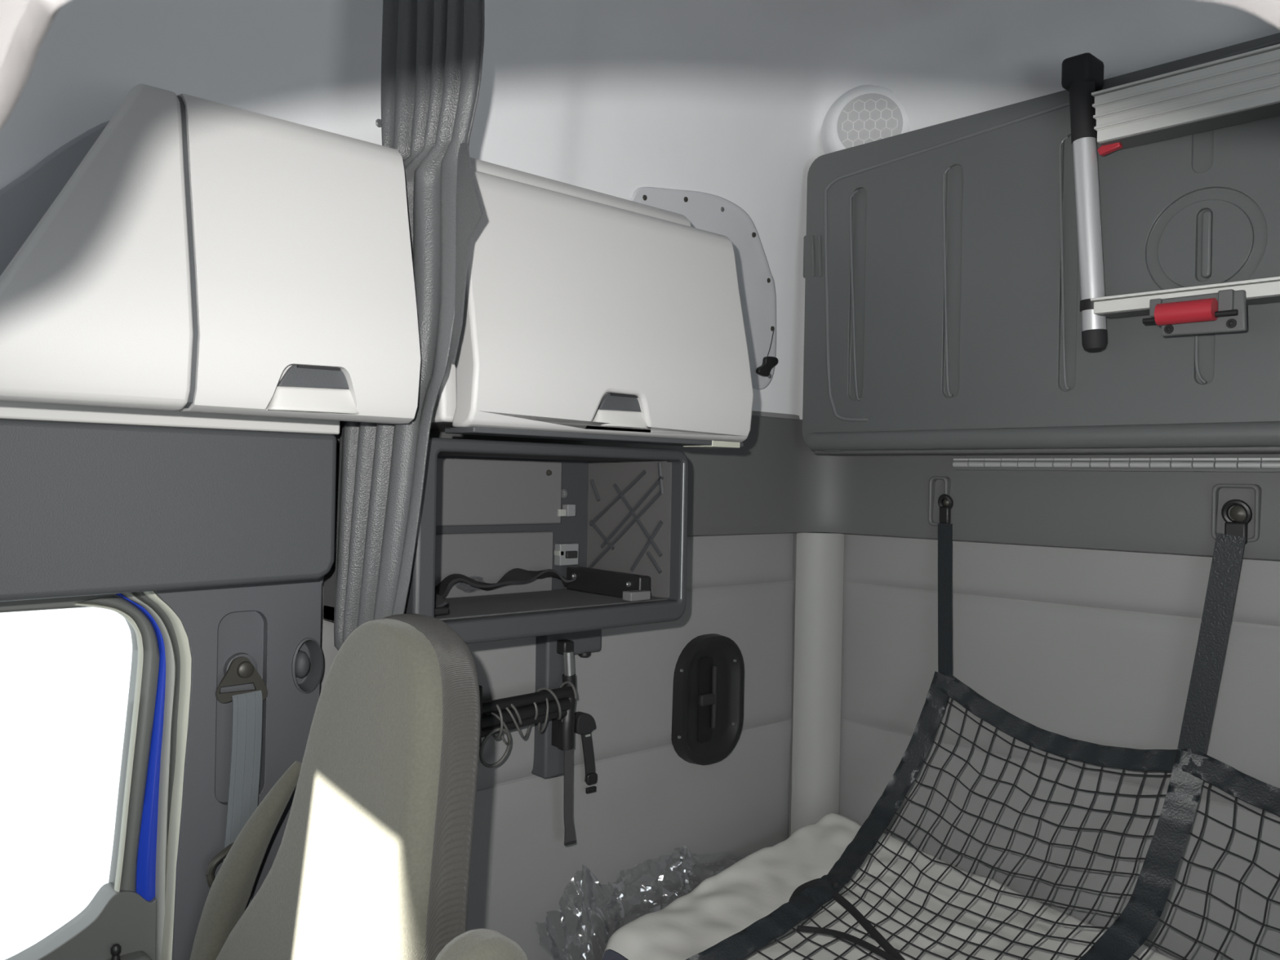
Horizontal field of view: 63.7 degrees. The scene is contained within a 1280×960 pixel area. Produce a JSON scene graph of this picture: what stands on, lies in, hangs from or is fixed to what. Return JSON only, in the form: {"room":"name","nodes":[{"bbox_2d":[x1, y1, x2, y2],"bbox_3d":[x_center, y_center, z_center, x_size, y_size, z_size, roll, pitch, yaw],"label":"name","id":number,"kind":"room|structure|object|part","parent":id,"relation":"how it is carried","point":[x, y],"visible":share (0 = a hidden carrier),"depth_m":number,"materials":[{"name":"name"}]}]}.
{"room":"vehicle interior","nodes":[
{"label":"vehicle interior","id":0,"kind":"room"},
{"bbox_2d":[319,410,799,959],"bbox_3d":[-0.041,0.289,2.234,1.505,2.680,0.124,1,0,-43],"label":"wall","id":1,"kind":"structure","parent":0,"point":[656,824],"depth_m":2.19,"materials":[{"name":"grey plastic"}]},
{"bbox_2d":[205,652,267,909],"bbox_3d":[-0.597,0.476,1.518,0.094,0.431,0.061,1,0,-43],"label":"belt","id":2,"kind":"object","parent":1,"relation":"hanging from","point":[240,668],"visible":0.65,"depth_m":1.52,"materials":[{"name":"grey fabric"}]},
{"bbox_2d":[154,575,324,959],"bbox_3d":[-0.629,0.502,1.570,0.260,0.768,0.090,1,0,-43],"label":"trim","id":3,"kind":"structure","parent":1,"relation":"attached to","point":[267,622],"depth_m":1.53,"materials":[{"name":"grey plastic"}]},
{"bbox_2d":[291,637,323,693],"bbox_3d":[-0.526,0.289,1.615,0.051,0.087,0.030,1,0,-43],"label":"handle","id":4,"kind":"object","parent":1,"relation":"attached to","point":[300,665],"visible":0.94,"depth_m":1.61,"materials":[{"name":"grey plastic"}]},
{"bbox_2d":[322,437,688,644],"bbox_3d":[-0.219,0.094,1.779,0.560,0.308,0.302,1,0,-43],"label":"cubby","id":5,"kind":"object","parent":1,"relation":"attached to","point":[490,508],"visible":0.79,"depth_m":1.86,"materials":[{"name":"grey plastic"}]},
{"bbox_3d":[-0.419,0.088,1.614,0.030,0.288,0.270,1,0,-43],"label":"panel","id":6,"kind":"part","parent":5,"relation":"part of","materials":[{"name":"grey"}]},
{"bbox_3d":[-0.321,0.152,1.832,0.412,0.115,0.013,1,0,-43],"label":"panel","id":7,"kind":"part","parent":5,"relation":"part of","materials":[{"name":"grey plastic"}]},
{"bbox_3d":[-0.311,0.021,1.838,0.430,0.119,0.013,1,0,-43],"label":"panel","id":8,"kind":"part","parent":5,"relation":"part of","materials":[{"name":"grey plastic"}]},
{"bbox_2d":[434,568,576,615],"bbox_3d":[-0.271,0.189,1.763,0.146,0.055,0.451,1,0,25],"label":"strap","id":9,"kind":"object","parent":5,"relation":"in","point":[517,575],"visible":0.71,"depth_m":1.81,"materials":[{"name":"black fabric"}]},
{"bbox_2d":[566,565,650,601],"bbox_3d":[-0.066,0.191,1.893,0.061,0.048,0.216,1,0,-43],"label":"bar","id":10,"kind":"object","parent":5,"relation":"in","point":[626,586],"visible":0.99,"depth_m":1.89,"materials":[{"name":"black plastic"}]},
{"bbox_3d":[-0.033,0.095,1.974,0.012,0.288,0.270,1,0,-43],"label":"panel","id":11,"kind":"part","parent":5,"relation":"part of","materials":[{"name":"grey plastic"}]},
{"bbox_2d":[478,629,601,778],"bbox_3d":[-0.197,0.413,1.942,0.376,0.322,0.126,1,0,-43],"label":"mount","id":12,"kind":"object","parent":1,"relation":"attached to","point":[551,708],"visible":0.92,"depth_m":1.97,"materials":[{"name":"grey plastic"}]},
{"bbox_3d":[-0.173,0.414,2.016,0.063,0.322,0.050,1,0,-43],"label":"rail","id":13,"kind":"part","parent":12,"relation":"part of","materials":[{"name":"grey plastic"}]},
{"bbox_3d":[-0.140,0.444,1.978,0.035,0.141,0.032,1,0,-43],"label":"pivot post","id":14,"kind":"part","parent":12,"relation":"part of","materials":[{"name":"black plastic"}]},
{"bbox_2d":[564,748,575,845],"bbox_3d":[-0.135,0.601,1.981,0.030,0.201,0.006,1,0,-34],"label":"strap","id":15,"kind":"object","parent":12,"relation":"hanging from","point":[569,834],"visible":1,"depth_m":1.98,"materials":[{"name":"grey fabric"}]},
{"bbox_3d":[-0.086,0.413,2.121,1.285,0.335,0.016,1,0,-43],"label":"padded panel","id":16,"kind":"part","parent":1,"relation":"part of","materials":[{"name":"grey plastic"}]},
{"bbox_3d":[-0.081,0.171,2.121,1.285,0.140,0.015,1,0,-43],"label":"padded panel","id":17,"kind":"part","parent":1,"relation":"part of","materials":[{"name":"grey fabric"}]},
{"bbox_2d":[573,711,597,793],"bbox_3d":[-0.113,0.548,2.071,0.055,0.163,0.024,1,0,-43],"label":"strap","id":18,"kind":"object","parent":1,"relation":"attached to","point":[584,723],"visible":0.94,"depth_m":2.07,"materials":[{"name":"black fabric"}]},
{"bbox_3d":[-0.096,0.931,2.121,1.285,0.690,0.017,1,0,-43],"label":"padded panel","id":19,"kind":"part","parent":1,"relation":"part of","materials":[{"name":"grey fabric"}]},
{"bbox_2d":[631,186,776,389],"bbox_3d":[0.160,-0.427,2.307,0.038,0.417,0.500,1,0,43],"label":"mounting bracket","id":20,"kind":"object","parent":1,"relation":"attached to","point":[712,213],"visible":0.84,"depth_m":2.38,"materials":[{"name":"grey plastic"}]},
{"bbox_2d":[755,330,777,376],"bbox_3d":[0.304,-0.303,2.455,0.068,0.115,0.015,1,0,-43],"label":"clip","id":21,"kind":"object","parent":20,"relation":"attached to","point":[768,362],"visible":1,"depth_m":2.45,"materials":[{"name":"black plastic"}]},
{"bbox_2d":[671,633,744,764],"bbox_3d":[0.155,0.495,2.324,0.217,0.292,0.034,1,0,-43],"label":"latch recess","id":22,"kind":"object","parent":1,"relation":"attached to","point":[708,686],"visible":1,"depth_m":2.32,"materials":[{"name":"black plastic"}]},
{"bbox_3d":[0.153,0.494,2.317,0.053,0.026,0.013,1,0,-43],"label":"latch lever","id":23,"kind":"part","parent":22,"relation":"part of","materials":[{"name":"black plastic"}]},
{"bbox_2d":[0,0,1279,419],"bbox_3d":[0.285,-0.615,0.514,3.400,0.960,3.180,1,0,-43],"label":"wall","id":24,"kind":"structure","parent":0,"point":[731,100],"depth_m":2.03,"materials":[{"name":"plastic"}]},
{"bbox_2d":[0,120,110,275],"bbox_3d":[-0.870,-0.307,1.317,0.446,0.393,0.050,1,0,-43],"label":"trim","id":25,"kind":"structure","parent":24,"relation":"attached to","point":[24,202],"depth_m":1.35,"materials":[{"name":"grey plastic"}]},
{"bbox_2d":[0,84,420,435],"bbox_3d":[-0.717,-0.269,1.226,0.816,0.394,0.382,1,0,-43],"label":"upper cabinet","id":26,"kind":"object","parent":24,"relation":"attached to","point":[205,264],"visible":1,"depth_m":1.21,"materials":[{"name":"grey plastic"}]},
{"bbox_3d":[-0.628,-0.273,1.117,0.252,0.381,0.102,1,0,-43],"label":"panel","id":27,"kind":"part","parent":26,"relation":"part of","materials":[{"name":"grey plastic"}]},
{"bbox_3d":[-0.428,-0.270,1.304,0.286,0.382,0.102,1,0,-43],"label":"door","id":28,"kind":"part","parent":26,"relation":"part of","materials":[{"name":"grey plastic"}]},
{"bbox_3d":[-0.401,-0.100,1.280,0.124,0.033,0.015,1,0,-43],"label":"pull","id":29,"kind":"part","parent":26,"relation":"part of","materials":[{"name":"grey plastic"}]},
{"bbox_3d":[-0.404,-0.128,1.285,0.100,0.030,0.006,1,0,-43],"label":"latch plate","id":30,"kind":"part","parent":26,"relation":"part of","materials":[{"name":"grey plastic"}]},
{"bbox_2d":[375,119,381,127],"bbox_3d":[-0.439,-0.598,1.727,0.014,0.015,0.015,1,0,-43],"label":"screw","id":31,"kind":"object","parent":24,"relation":"attached to","point":[378,122],"visible":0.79,"depth_m":1.72,"materials":[{"name":"silver metal"}]},
{"bbox_2d":[333,0,484,650],"bbox_3d":[-0.333,0.021,1.475,0.092,2.105,0.453,1,0,-39],"label":"curtain","id":32,"kind":"object","parent":24,"relation":"hanging from","point":[432,51],"visible":0.42,"depth_m":1.41,"materials":[{"name":"grey fabric"}]},
{"bbox_2d":[430,157,753,448],"bbox_3d":[-0.146,-0.278,1.765,0.599,0.431,0.392,1,0,-43],"label":"upper cabinet","id":33,"kind":"object","parent":24,"relation":"attached to","point":[589,315],"visible":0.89,"depth_m":1.61,"materials":[{"name":"grey plastic"}]},
{"bbox_3d":[-0.026,-0.122,1.637,0.104,0.028,0.006,1,0,-43],"label":"latch plate","id":34,"kind":"part","parent":33,"relation":"part of","materials":[{"name":"grey plastic"}]},
{"bbox_3d":[-0.025,-0.097,1.630,0.124,0.027,0.015,1,0,-43],"label":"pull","id":35,"kind":"part","parent":33,"relation":"part of","materials":[{"name":"grey plastic"}]},
{"bbox_2d":[0,0,1279,129],"bbox_3d":[-0.025,-0.557,0.350,0.532,0.966,0.024,1,0,0],"label":"ceiling","id":36,"kind":"structure","parent":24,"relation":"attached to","point":[24,24],"depth_m":0.35,"materials":[{"name":"grey plastic"}]},
{"bbox_2d":[820,84,910,154],"bbox_3d":[0.538,-0.826,2.409,0.230,0.217,0.097,1,0,12],"label":"speaker","id":37,"kind":"object","parent":24,"relation":"in","point":[863,114],"visible":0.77,"depth_m":2.37,"materials":[{"name":"plastic"}]},
{"bbox_2d":[838,533,1279,959],"bbox_3d":[1.460,0.319,1.620,0.145,2.680,3.070,1,0,-43],"label":"wall","id":38,"kind":"structure","parent":0,"point":[1092,646],"depth_m":2.13,"materials":[{"name":"grey plastic"}]},
{"bbox_2d":[333,415,1279,561],"bbox_3d":[0.249,-0.013,0.444,3.270,0.283,2.910,1,0,-43],"label":"trim","id":39,"kind":"structure","parent":38,"relation":"attached to","point":[775,483],"depth_m":2.26,"materials":[{"name":"grey plastic"}]},
{"bbox_2d":[791,532,844,835],"bbox_3d":[0.436,0.710,2.563,0.095,1.158,0.095,1,0,-43],"label":"trim","id":40,"kind":"structure","parent":38,"relation":"attached to","point":[820,557],"depth_m":2.53,"materials":[{"name":"grey plastic"}]},
{"bbox_2d":[928,475,953,525],"bbox_3d":[0.681,0.048,2.318,0.037,0.112,0.064,1,0,-43],"label":"anchor","id":41,"kind":"object","parent":38,"relation":"attached to","point":[945,505],"visible":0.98,"depth_m":2.31,"materials":[{"name":"grey plastic"}]},
{"bbox_2d":[802,32,1279,471],"bbox_3d":[1.253,-0.380,1.637,0.174,0.736,2.396,1,0,-43],"label":"bunk","id":42,"kind":"object","parent":38,"relation":"attached to","point":[943,315],"visible":0.92,"depth_m":2.04,"materials":[{"name":"plastic"}]},
{"bbox_2d":[1061,44,1279,352],"bbox_3d":[0.975,-0.510,1.766,0.086,0.554,0.507,1,0,-43],"label":"ladder","id":43,"kind":"object","parent":42,"relation":"attached to","point":[1244,87],"visible":1,"depth_m":1.82,"materials":[{"name":"silver metal"}]},
{"bbox_2d":[1142,288,1247,336],"bbox_3d":[0.921,-0.278,1.719,0.050,0.068,0.153,1,0,-43],"label":"latch","id":44,"kind":"object","parent":43,"relation":"attached to","point":[1223,311],"visible":1,"depth_m":1.70,"materials":[{"name":"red plastic"}]},
{"bbox_3d":[1.451,0.961,1.524,0.016,0.690,2.820,1,0,-43],"label":"padded panel","id":45,"kind":"part","parent":38,"relation":"part of","materials":[{"name":"grey plastic"}]},
{"bbox_3d":[1.461,0.444,1.524,0.018,0.335,2.820,1,0,-43],"label":"padded panel","id":46,"kind":"part","parent":38,"relation":"part of","materials":[{"name":"grey plastic"}]},
{"bbox_3d":[1.466,0.202,1.524,0.016,0.140,2.820,1,0,-43],"label":"padded panel","id":47,"kind":"part","parent":38,"relation":"part of","materials":[{"name":"grey plastic"}]},
{"bbox_2d":[1211,484,1262,544],"bbox_3d":[1.088,0.062,1.881,0.037,0.109,0.078,1,0,-43],"label":"anchor","id":48,"kind":"object","parent":38,"relation":"attached to","point":[1242,513],"visible":0.95,"depth_m":1.86,"materials":[{"name":"grey plastic"}]},
{"bbox_2d":[685,523,1279,959],"bbox_3d":[0.714,0.510,1.657,0.810,0.840,1.198,1,0,-43],"label":"net","id":49,"kind":"object","parent":48,"relation":"hanging from","point":[1189,765],"visible":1,"depth_m":1.90,"materials":[{"name":"black fabric"}]},
{"bbox_3d":[0.325,0.803,2.007,0.117,0.038,0.052,1,0,-27],"label":"tie cord","id":50,"kind":"part","parent":49,"relation":"part of","materials":[{"name":"black fabric"}]},
{"bbox_3d":[0.365,0.795,1.766,0.037,0.075,0.304,1,0,-24],"label":"tie cord","id":51,"kind":"part","parent":49,"relation":"part of","materials":[{"name":"black fabric"}]},
{"bbox_3d":[0.407,0.804,1.865,0.023,0.017,0.309,1,0,-13],"label":"tie cord","id":52,"kind":"part","parent":49,"relation":"part of","materials":[{"name":"black fabric"}]},
{"bbox_3d":[0.233,1.660,0.521,3.400,0.050,3.100,1,0,-43],"label":"floor","id":53,"kind":"structure","parent":0,"visible":0},
{"bbox_2d":[189,613,528,959],"bbox_3d":[-0.560,0.894,1.069,0.786,1.450,0.703,1,0,-43],"label":"seat","id":54,"kind":"object","parent":53,"relation":"on","point":[372,861],"visible":1,"depth_m":1.23,"materials":[{"name":"fabric"}]},
{"bbox_3d":[-0.380,0.625,1.243,0.258,0.896,0.600,1,0,-43],"label":"backrest","id":55,"kind":"part","parent":54,"relation":"part of","materials":[{"name":"fabric"}]},
{"bbox_3d":[-0.158,0.597,1.000,0.100,0.310,0.062,1,0,-43],"label":"armrest","id":56,"kind":"part","parent":54,"relation":"part of","materials":[{"name":"fabric"}]},
{"bbox_3d":[1.129,1.363,1.283,0.740,0.580,2.860,1,0,-43],"label":"bunk","id":57,"kind":"object","parent":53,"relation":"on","visible":0},
{"bbox_2d":[602,813,1176,959],"bbox_3d":[1.122,0.945,1.277,0.740,0.254,2.712,1,0,-43],"label":"mattress","id":58,"kind":"object","parent":57,"relation":"on","point":[726,903],"visible":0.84,"depth_m":2.06,"materials":[{"name":"white fabric"}]},
{"bbox_3d":[-1.286,0.265,1.131,1.970,2.680,0.160,1,0,-43],"label":"wall","id":59,"kind":"structure","parent":0,"visible":0},
{"bbox_2d":[0,591,191,959],"bbox_3d":[-1.078,0.579,1.165,1.070,1.060,0.099,1,0,-43],"label":"door","id":60,"kind":"structure","parent":59,"relation":"in","point":[131,917],"depth_m":1.49,"materials":[{"name":"grey plastic"}]},
{"bbox_3d":[-1.071,0.111,1.193,0.865,0.124,0.048,1,0,-43],"label":"rail","id":61,"kind":"part","parent":60,"relation":"part of","materials":[{"name":"grey plastic"}]},
{"bbox_3d":[-0.881,0.823,1.368,0.430,0.479,0.050,1,0,-43],"label":"sill panel","id":62,"kind":"part","parent":60,"relation":"part of","materials":[{"name":"grey plastic"}]},
{"bbox_3d":[-0.758,0.524,1.458,0.092,0.709,0.013,1,0,-43],"label":"glass","id":63,"kind":"part","parent":60,"relation":"part of","materials":[{"name":"clear glass"}]},
{"bbox_3d":[-0.737,0.667,1.448,0.020,0.029,0.020,1,0,-43],"label":"lock knob","id":64,"kind":"part","parent":60,"relation":"part of","materials":[{"name":"black plastic"}]},
{"bbox_2d":[0,418,336,601],"bbox_3d":[-0.747,0.038,1.362,0.666,0.226,0.160,1,0,-43],"label":"trim","id":65,"kind":"structure","parent":59,"relation":"attached to","point":[86,508],"depth_m":1.35,"materials":[{"name":"grey plastic"}]}
]}

